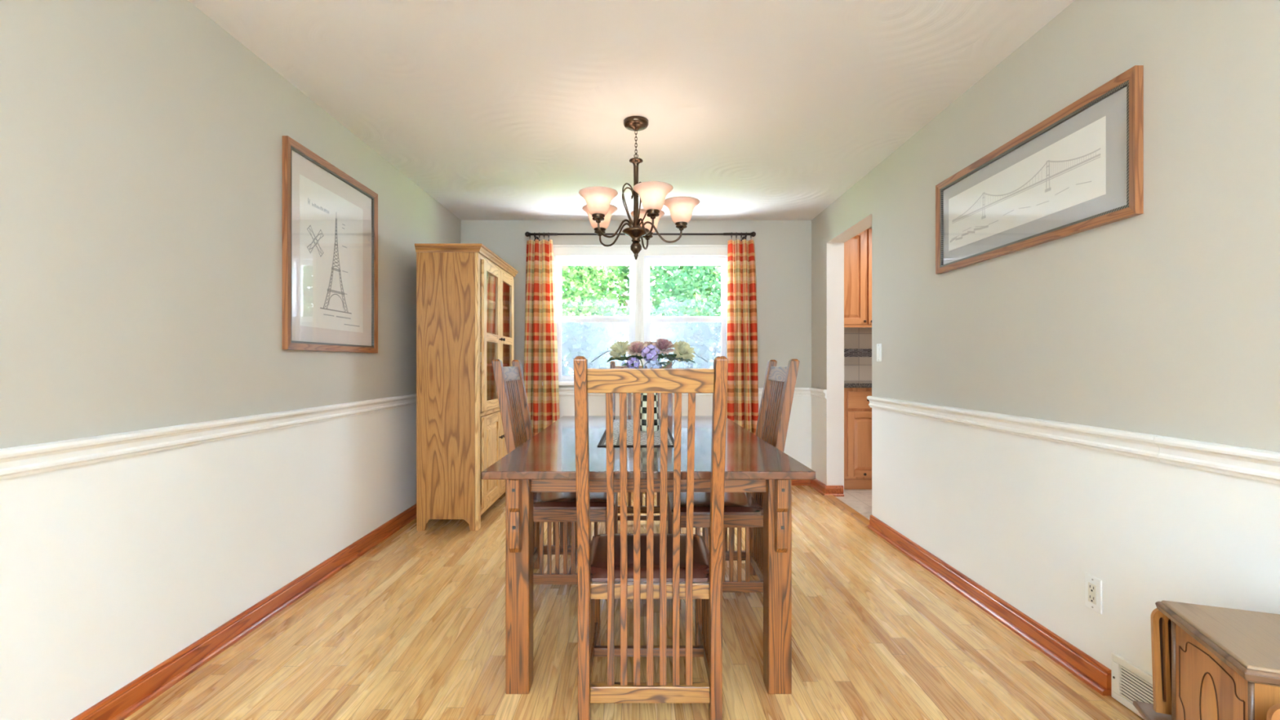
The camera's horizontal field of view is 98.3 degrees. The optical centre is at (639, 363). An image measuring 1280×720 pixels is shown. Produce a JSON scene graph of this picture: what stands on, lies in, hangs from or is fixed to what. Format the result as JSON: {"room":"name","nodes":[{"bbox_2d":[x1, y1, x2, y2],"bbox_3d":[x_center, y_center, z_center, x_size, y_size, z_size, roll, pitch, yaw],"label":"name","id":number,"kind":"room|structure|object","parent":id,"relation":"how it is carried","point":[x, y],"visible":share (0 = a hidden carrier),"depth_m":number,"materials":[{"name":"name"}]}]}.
{"room":"dining room","nodes":[
{"label":"dining room","id":0,"kind":"room"},
{"bbox_2d":[0,0,461,719],"bbox_3d":[-1.720,-0.105,1.375,0.150,2.440,7.750,0,0,0],"label":"wall","id":1,"kind":"structure","parent":0,"point":[141,140],"depth_m":1.88,"materials":[{"name":"paint"}]},
{"bbox_2d":[0,393,416,479],"bbox_3d":[-1.630,0.258,1.400,0.030,0.079,7.400,0,0,0],"label":"trim","id":2,"kind":"structure","parent":1,"relation":"attached to","point":[21,460],"depth_m":1.88,"materials":[{"name":"white paint"}]},
{"bbox_2d":[71,503,416,719],"bbox_3d":[-1.630,1.072,1.400,0.030,0.086,7.400,0,0,0],"label":"baseboard","id":3,"kind":"structure","parent":1,"relation":"attached to","point":[126,700],"depth_m":2.17,"materials":[{"name":"red wood"}]},
{"bbox_2d":[282,135,377,353],"bbox_3d":[-1.630,-0.558,2.985,0.026,0.983,0.879,0,0,0],"label":"framed print","id":4,"kind":"object","parent":1,"relation":"attached to","point":[330,218],"visible":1,"depth_m":2.88,"materials":[{"name":"brown wood"}]},
{"bbox_2d":[187,0,1075,220],"bbox_3d":[-0.030,-1.385,1.375,3.529,0.120,7.750,0,0,0],"label":"ceiling","id":5,"kind":"structure","parent":0,"point":[495,109],"depth_m":2.63,"materials":[{"name":"white paint"}]},
{"bbox_2d":[578,115,699,259],"bbox_3d":[-0.012,-0.947,3.043,0.673,0.756,0.650,0,0,16],"label":"chandelier","id":6,"kind":"object","parent":5,"relation":"hanging from","point":[599,210],"visible":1,"depth_m":2.97,"materials":[{"name":"brown metal"}]},
{"bbox_2d":[124,485,1143,719],"bbox_3d":[0.853,1.165,1.560,5.295,0.100,8.120,0,0,0],"label":"floor","id":7,"kind":"structure","parent":0,"point":[413,628],"depth_m":2.16,"materials":[{"name":"brown wood"}]},
{"bbox_2d":[414,243,518,530],"bbox_3d":[-1.260,0.159,4.220,0.460,1.913,1.108,0,0,0],"label":"china cabinet","id":8,"kind":"object","parent":7,"relation":"on","point":[464,291],"visible":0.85,"depth_m":3.70,"materials":[{"name":"brown wood"}]},
{"bbox_2d":[486,298,507,309],"bbox_3d":[-1.301,-0.474,4.220,0.356,0.018,0.994,0,0,0],"label":"shelf","id":9,"kind":"object","parent":8,"relation":"attached to","point":[491,304],"depth_m":4.45,"materials":[{"name":"brown wood"}]},
{"bbox_2d":[486,363,507,365],"bbox_3d":[-1.301,0.006,4.220,0.356,0.018,0.994,0,0,0],"label":"shelf","id":10,"kind":"object","parent":8,"relation":"attached to","point":[487,364],"depth_m":4.21,"materials":[{"name":"brown wood"}]},
{"bbox_2d":[491,359,617,600],"bbox_3d":[-0.406,0.546,2.823,0.579,1.138,0.446,0,0,0],"label":"dining chair","id":11,"kind":"object","parent":7,"relation":"on","point":[557,508],"visible":0.48,"depth_m":2.61,"materials":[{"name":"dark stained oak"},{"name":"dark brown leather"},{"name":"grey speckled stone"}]},
{"bbox_2d":[533,492,617,509],"bbox_3d":[-0.330,0.668,2.823,0.426,0.036,0.429,0,0,0],"label":"seat cushion","id":12,"kind":"object","parent":11,"relation":"on","point":[541,500],"depth_m":2.65,"materials":[{"name":"brown leather"}]},
{"bbox_2d":[609,360,672,521],"bbox_3d":[0.012,0.546,3.726,0.446,1.138,0.579,0,0,0],"label":"dining chair","id":13,"kind":"object","parent":7,"relation":"on","point":[612,363],"visible":0.11,"depth_m":3.89,"materials":[{"name":"brown wood"}]},
{"bbox_2d":[481,415,815,693],"bbox_3d":[0.030,0.733,2.770,1.090,0.765,1.940,0,0,0],"label":"dining table","id":14,"kind":"object","parent":7,"relation":"on","point":[545,462],"visible":0.66,"depth_m":1.87,"materials":[{"name":"brown wood"}]},
{"bbox_2d":[597,430,606,446],"bbox_3d":[-0.158,0.347,2.599,0.037,0.005,0.542,0,0,0],"label":"table runner","id":15,"kind":"object","parent":14,"relation":"on","point":[602,442],"depth_m":2.45,"materials":[{"name":"grey fabric"}]},
{"bbox_2d":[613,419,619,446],"bbox_3d":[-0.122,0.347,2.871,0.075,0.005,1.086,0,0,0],"label":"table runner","id":16,"kind":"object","parent":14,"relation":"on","point":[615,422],"depth_m":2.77,"materials":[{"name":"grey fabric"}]},
{"bbox_2d":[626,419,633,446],"bbox_3d":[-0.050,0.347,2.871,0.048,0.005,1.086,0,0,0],"label":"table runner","id":17,"kind":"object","parent":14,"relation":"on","point":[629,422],"depth_m":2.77,"materials":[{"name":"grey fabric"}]},
{"bbox_2d":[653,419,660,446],"bbox_3d":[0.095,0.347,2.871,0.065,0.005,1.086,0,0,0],"label":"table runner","id":18,"kind":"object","parent":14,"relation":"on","point":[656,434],"depth_m":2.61,"materials":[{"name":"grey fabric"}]},
{"bbox_2d":[640,392,658,431],"bbox_3d":[0.052,0.204,2.860,0.132,0.281,0.132,0,0,0],"label":"vase","id":19,"kind":"object","parent":18,"relation":"on","point":[644,395],"visible":0.38,"depth_m":2.83,"materials":[{"name":"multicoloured ceramic"}]},
{"bbox_2d":[591,350,641,394],"bbox_3d":[-0.103,0.078,2.855,0.294,0.297,0.004,0,0,-2],"label":"twig","id":20,"kind":"object","parent":19,"relation":"in","point":[610,350],"visible":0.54,"depth_m":2.85,"materials":[{"name":"white plant"}]},
{"bbox_2d":[607,340,630,361],"bbox_3d":[-0.058,0.062,2.829,0.213,0.367,0.142,0,0,0],"label":"rose","id":21,"kind":"object","parent":19,"relation":"in","point":[619,349],"visible":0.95,"depth_m":2.83,"materials":[{"name":"beige plant"}]},
{"bbox_2d":[622,356,639,368],"bbox_3d":[-0.025,0.102,2.804,0.096,0.286,0.160,0,0,25],"label":"hydrangea","id":22,"kind":"object","parent":19,"relation":"in","point":[631,362],"visible":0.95,"depth_m":2.75,"materials":[{"name":"purple plant"}]},
{"bbox_2d":[623,341,650,368],"bbox_3d":[-0.012,0.065,2.790,0.134,0.362,0.138,0,0,0],"label":"rose","id":23,"kind":"object","parent":19,"relation":"in","point":[635,348],"visible":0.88,"depth_m":2.79,"materials":[{"name":"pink plant"}]},
{"bbox_2d":[640,344,661,362],"bbox_3d":[0.044,0.073,2.778,0.102,0.345,0.122,0,0,-33],"label":"hydrangea","id":24,"kind":"object","parent":19,"relation":"in","point":[652,355],"visible":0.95,"depth_m":2.74,"materials":[{"name":"purple plant"}]},
{"bbox_2d":[642,341,660,363],"bbox_3d":[0.050,0.062,2.925,0.162,0.366,0.123,0,0,0],"label":"rose","id":25,"kind":"object","parent":19,"relation":"in","point":[645,342],"visible":0.09,"depth_m":2.92,"materials":[{"name":"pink plant"}]},
{"bbox_2d":[643,359,669,368],"bbox_3d":[0.064,0.111,2.760,0.106,0.269,0.164,0,0,-39],"label":"hydrangea","id":26,"kind":"object","parent":19,"relation":"in","point":[656,362],"visible":0.52,"depth_m":2.73,"materials":[{"name":"blue plant"}]},
{"bbox_2d":[652,337,676,361],"bbox_3d":[0.122,0.056,2.803,0.135,0.378,0.154,0,0,0],"label":"rose","id":27,"kind":"object","parent":19,"relation":"in","point":[664,344],"visible":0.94,"depth_m":2.81,"materials":[{"name":"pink plant"}]},
{"bbox_2d":[662,340,695,368],"bbox_3d":[0.172,0.062,2.821,0.232,0.366,0.122,0,0,0],"label":"rose","id":28,"kind":"object","parent":19,"relation":"in","point":[683,352],"visible":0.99,"depth_m":2.82,"materials":[{"name":"beige plant"}]},
{"bbox_2d":[657,352,707,394],"bbox_3d":[0.207,0.078,2.855,0.294,0.297,0.004,0,0,2],"label":"twig","id":29,"kind":"object","parent":19,"relation":"in","point":[693,353],"visible":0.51,"depth_m":2.85,"materials":[{"name":"white plant"}]},
{"bbox_2d":[573,355,728,719],"bbox_3d":[0.033,0.546,1.879,0.446,1.138,0.579,0,0,0],"label":"dining chair","id":30,"kind":"object","parent":7,"relation":"on","point":[650,566],"visible":1,"depth_m":1.70,"materials":[{"name":"brown wood"}]},
{"bbox_2d":[590,533,709,582],"bbox_3d":[0.033,0.668,1.955,0.429,0.036,0.426,0,0,0],"label":"seat cushion","id":31,"kind":"object","parent":30,"relation":"on","point":[598,544],"depth_m":1.85,"materials":[{"name":"brown leather"}]},
{"bbox_2d":[667,359,799,609],"bbox_3d":[0.438,0.546,2.733,0.579,1.138,0.446,0,0,0],"label":"dining chair","id":32,"kind":"object","parent":7,"relation":"on","point":[741,509],"visible":0.58,"depth_m":2.56,"materials":[{"name":"brown wood"}]},
{"bbox_2d":[667,492,763,515],"bbox_3d":[0.362,0.668,2.733,0.426,0.036,0.429,0,0,0],"label":"seat cushion","id":33,"kind":"object","parent":32,"relation":"on","point":[735,503],"depth_m":2.59,"materials":[{"name":"brown leather"}]},
{"bbox_2d":[822,494,869,527],"bbox_3d":[1.587,1.107,4.216,0.100,0.016,0.882,0,0,0],"label":"trim","id":34,"kind":"structure","parent":7,"relation":"on","point":[860,518],"depth_m":4.17,"materials":[{"name":"brown wood"}]},
{"bbox_2d":[844,387,871,488],"bbox_3d":[2.220,0.662,5.152,0.950,0.905,0.617,0,0,0],"label":"base cabinet","id":35,"kind":"object","parent":7,"relation":"on","point":[857,411],"visible":0.32,"depth_m":4.87,"materials":[{"name":"brown wood"}]},
{"bbox_2d":[844,381,871,387],"bbox_3d":[2.230,0.189,5.155,0.980,0.040,0.620,0,0,0],"label":"countertop","id":36,"kind":"structure","parent":35,"relation":"on","point":[846,384],"depth_m":4.84,"materials":[{"name":"grey stone"}]},
{"bbox_2d":[1133,600,1279,719],"bbox_3d":[1.357,0.840,1.120,0.388,0.550,0.500,0,0,21],"label":"cabinet","id":37,"kind":"object","parent":7,"relation":"on","point":[1209,662],"visible":1,"depth_m":1.20,"materials":[{"name":"brown wood"}]},
{"bbox_2d":[1133,700,1171,719],"bbox_3d":[1.357,0.874,1.120,0.388,0.026,0.495,0,0,21],"label":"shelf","id":38,"kind":"object","parent":37,"relation":"attached to","point":[1147,710],"depth_m":1.36,"materials":[{"name":"brown wood"}]},
{"bbox_2d":[461,220,811,469],"bbox_3d":[-0.029,-0.105,5.175,3.232,2.440,0.150,0,0,0],"label":"wall","id":39,"kind":"structure","parent":0,"point":[783,248],"depth_m":5.10,"materials":[{"name":"paint"}]},
{"bbox_2d":[554,256,635,381],"bbox_3d":[-0.411,-0.416,5.178,0.749,1.159,0.145,0,0,0],"label":"window","id":40,"kind":"structure","parent":39,"relation":"in","point":[589,337],"depth_m":5.23,"materials":[{"name":"white glass"}]},
{"bbox_2d":[542,381,735,385],"bbox_3d":[0.020,0.180,5.120,1.840,0.034,0.160,0,0,0],"label":"trim","id":41,"kind":"structure","parent":39,"relation":"attached to","point":[560,383],"depth_m":5.04,"materials":[{"name":"white paint"}]},
{"bbox_2d":[552,244,727,365],"bbox_3d":[0.020,-0.464,5.162,1.810,1.257,0.176,0,0,0],"label":"trim","id":42,"kind":"structure","parent":39,"relation":"attached to","point":[558,250],"depth_m":5.08,"materials":[{"name":"white paint"}]},
{"bbox_2d":[524,231,755,239],"bbox_3d":[0.010,-1.166,5.041,2.090,0.062,0.118,0,0,0],"label":"curtain rod","id":43,"kind":"object","parent":39,"relation":"attached to","point":[526,233],"visible":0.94,"depth_m":5.00,"materials":[{"name":"metal"}]},
{"bbox_2d":[523,232,559,436],"bbox_3d":[-0.896,-0.053,5.005,0.366,2.276,0.108,0,0,0],"label":"curtain","id":44,"kind":"object","parent":43,"relation":"hanging from","point":[540,342],"visible":0.73,"depth_m":4.98,"materials":[{"name":"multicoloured fabric"}]},
{"bbox_2d":[727,232,758,434],"bbox_3d":[0.949,-0.053,5.005,0.300,2.276,0.108,0,0,0],"label":"curtain","id":45,"kind":"object","parent":43,"relation":"hanging from","point":[742,320],"visible":0.72,"depth_m":4.98,"materials":[{"name":"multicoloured fabric"}]},
{"bbox_2d":[558,387,810,395],"bbox_3d":[-0.029,0.258,5.085,3.232,0.079,0.030,0,0,0],"label":"trim","id":46,"kind":"structure","parent":39,"relation":"attached to","point":[562,391],"depth_m":5.08,"materials":[{"name":"white paint"}]},
{"bbox_2d":[644,256,727,368],"bbox_3d":[0.434,-0.416,5.178,0.783,1.159,0.145,0,0,0],"label":"window","id":47,"kind":"structure","parent":39,"relation":"in","point":[708,335],"depth_m":5.18,"materials":[{"name":"white glass"}]},
{"bbox_2d":[791,480,810,485],"bbox_3d":[-0.029,1.072,5.085,3.232,0.086,0.030,0,0,0],"label":"baseboard","id":48,"kind":"structure","parent":39,"relation":"attached to","point":[794,482],"depth_m":5.08,"materials":[{"name":"red wood"}]},
{"bbox_2d":[844,328,871,381],"bbox_3d":[2.567,-0.105,5.545,1.666,2.440,0.150,0,0,0],"label":"wall","id":49,"kind":"structure","parent":0,"point":[855,368],"depth_m":5.47,"materials":[{"name":"beige tile"}]},
{"bbox_2d":[844,228,871,328],"bbox_3d":[2.220,-0.802,5.287,0.950,0.925,0.347,0,0,0],"label":"upper cabinet","id":50,"kind":"object","parent":49,"relation":"attached to","point":[858,249],"visible":0.38,"depth_m":5.14,"materials":[{"name":"brown wood"}]},
{"bbox_2d":[844,327,871,328],"bbox_3d":[2.095,-0.355,5.300,0.500,0.016,0.080,0,0,0],"label":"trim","id":51,"kind":"structure","parent":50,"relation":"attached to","point":[844,327],"depth_m":5.30,"materials":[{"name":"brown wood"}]},
{"bbox_2d":[844,348,871,356],"bbox_3d":[2.567,-0.110,5.467,1.666,0.080,0.006,0,0,0],"label":"trim","id":52,"kind":"structure","parent":49,"relation":"attached to","point":[847,352],"depth_m":5.46,"materials":[{"name":"grey glass"}]},
{"bbox_2d":[811,0,1279,675],"bbox_3d":[1.661,-0.105,1.560,0.147,2.440,8.120,0,0,0],"label":"wall","id":53,"kind":"structure","parent":0,"point":[1164,320],"depth_m":1.91,"materials":[{"name":"paint"}]},
{"bbox_2d":[808,387,826,399],"bbox_3d":[1.572,0.258,4.894,0.030,0.079,0.413,0,0,0],"label":"trim","id":54,"kind":"structure","parent":53,"relation":"attached to","point":[817,393],"depth_m":4.84,"materials":[{"name":"white paint"}]},
{"bbox_2d":[808,478,844,496],"bbox_3d":[1.641,1.072,4.878,0.167,0.086,0.443,0,0,0],"label":"baseboard","id":55,"kind":"structure","parent":53,"relation":"attached to","point":[836,491],"depth_m":4.67,"materials":[{"name":"red wood"}]},
{"bbox_2d":[876,343,881,361],"bbox_3d":[1.581,-0.075,3.655,0.010,0.118,0.070,0,0,0],"label":"light switch","id":56,"kind":"object","parent":53,"relation":"attached to","point":[878,345],"visible":1,"depth_m":3.64,"materials":[{"name":"white plastic"}]},
{"bbox_2d":[867,515,1111,695],"bbox_3d":[1.572,1.072,2.817,0.030,0.086,1.915,0,0,0],"label":"baseboard","id":57,"kind":"structure","parent":53,"relation":"attached to","point":[1095,674],"depth_m":2.34,"materials":[{"name":"red wood"}]},
{"bbox_2d":[866,395,1160,462],"bbox_3d":[1.572,0.258,2.732,0.030,0.079,2.111,0,0,0],"label":"trim","id":58,"kind":"structure","parent":53,"relation":"attached to","point":[1134,444],"depth_m":2.17,"materials":[{"name":"white paint"}]},
{"bbox_2d":[935,65,1143,274],"bbox_3d":[1.572,-0.706,2.326,0.026,0.466,1.172,0,0,0],"label":"framed print","id":59,"kind":"object","parent":53,"relation":"attached to","point":[1079,169],"visible":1,"depth_m":2.11,"materials":[{"name":"brown wood"}]},
{"bbox_2d":[1084,573,1102,614],"bbox_3d":[1.582,0.800,1.930,0.009,0.118,0.070,0,0,0],"label":"wall outlet","id":60,"kind":"object","parent":53,"relation":"attached to","point":[1093,585],"visible":1,"depth_m":1.92,"materials":[{"name":"white plastic"}]},
{"bbox_2d":[1088,582,1096,604],"bbox_3d":[1.580,0.800,1.930,0.003,0.067,0.033,0,0,0],"label":"receptacle","id":61,"kind":"object","parent":60,"relation":"attached to","point":[1091,585],"depth_m":1.93,"materials":[{"name":"beige plastic"}]},
{"bbox_2d":[1111,653,1153,719],"bbox_3d":[1.579,1.037,1.640,0.013,0.148,0.416,0,0,0],"label":"air vent","id":62,"kind":"object","parent":53,"relation":"in","point":[1129,682],"visible":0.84,"depth_m":1.78,"materials":[{"name":"white metal"}]},
{"bbox_2d":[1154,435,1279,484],"bbox_3d":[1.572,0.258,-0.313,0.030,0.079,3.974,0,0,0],"label":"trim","id":63,"kind":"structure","parent":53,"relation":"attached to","point":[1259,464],"depth_m":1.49,"materials":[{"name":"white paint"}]},
{"label":"outside","id":64,"kind":"structure","parent":0,"visible":0},
{"bbox_3d":[0.000,1.665,15.950,32.000,0.100,16.100,0,0,0],"label":"lawn","id":65,"kind":"structure","parent":64,"visible":0},
{"bbox_2d":[561,265,627,316],"bbox_3d":[-2.071,-0.884,8.989,3.830,5.015,2.770,0,0,0],"label":"maple tree","id":66,"kind":"object","parent":65,"relation":"on","point":[583,304],"visible":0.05,"depth_m":8.70,"materials":[{"name":"green plant"}]},
{"bbox_2d":[561,265,720,316],"bbox_3d":[-0.007,-1.711,13.169,4.189,6.667,3.153,0,0,-5],"label":"maple tree","id":67,"kind":"object","parent":65,"relation":"on","point":[624,268],"visible":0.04,"depth_m":12.33,"materials":[{"name":"green plant"}]},
{"bbox_2d":[649,265,720,316],"bbox_3d":[1.850,-0.893,8.998,3.774,5.031,2.652,0,0,2],"label":"foliage","id":68,"kind":"object","parent":65,"relation":"on","point":[670,284],"visible":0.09,"depth_m":8.53,"materials":[{"name":"green plant"}]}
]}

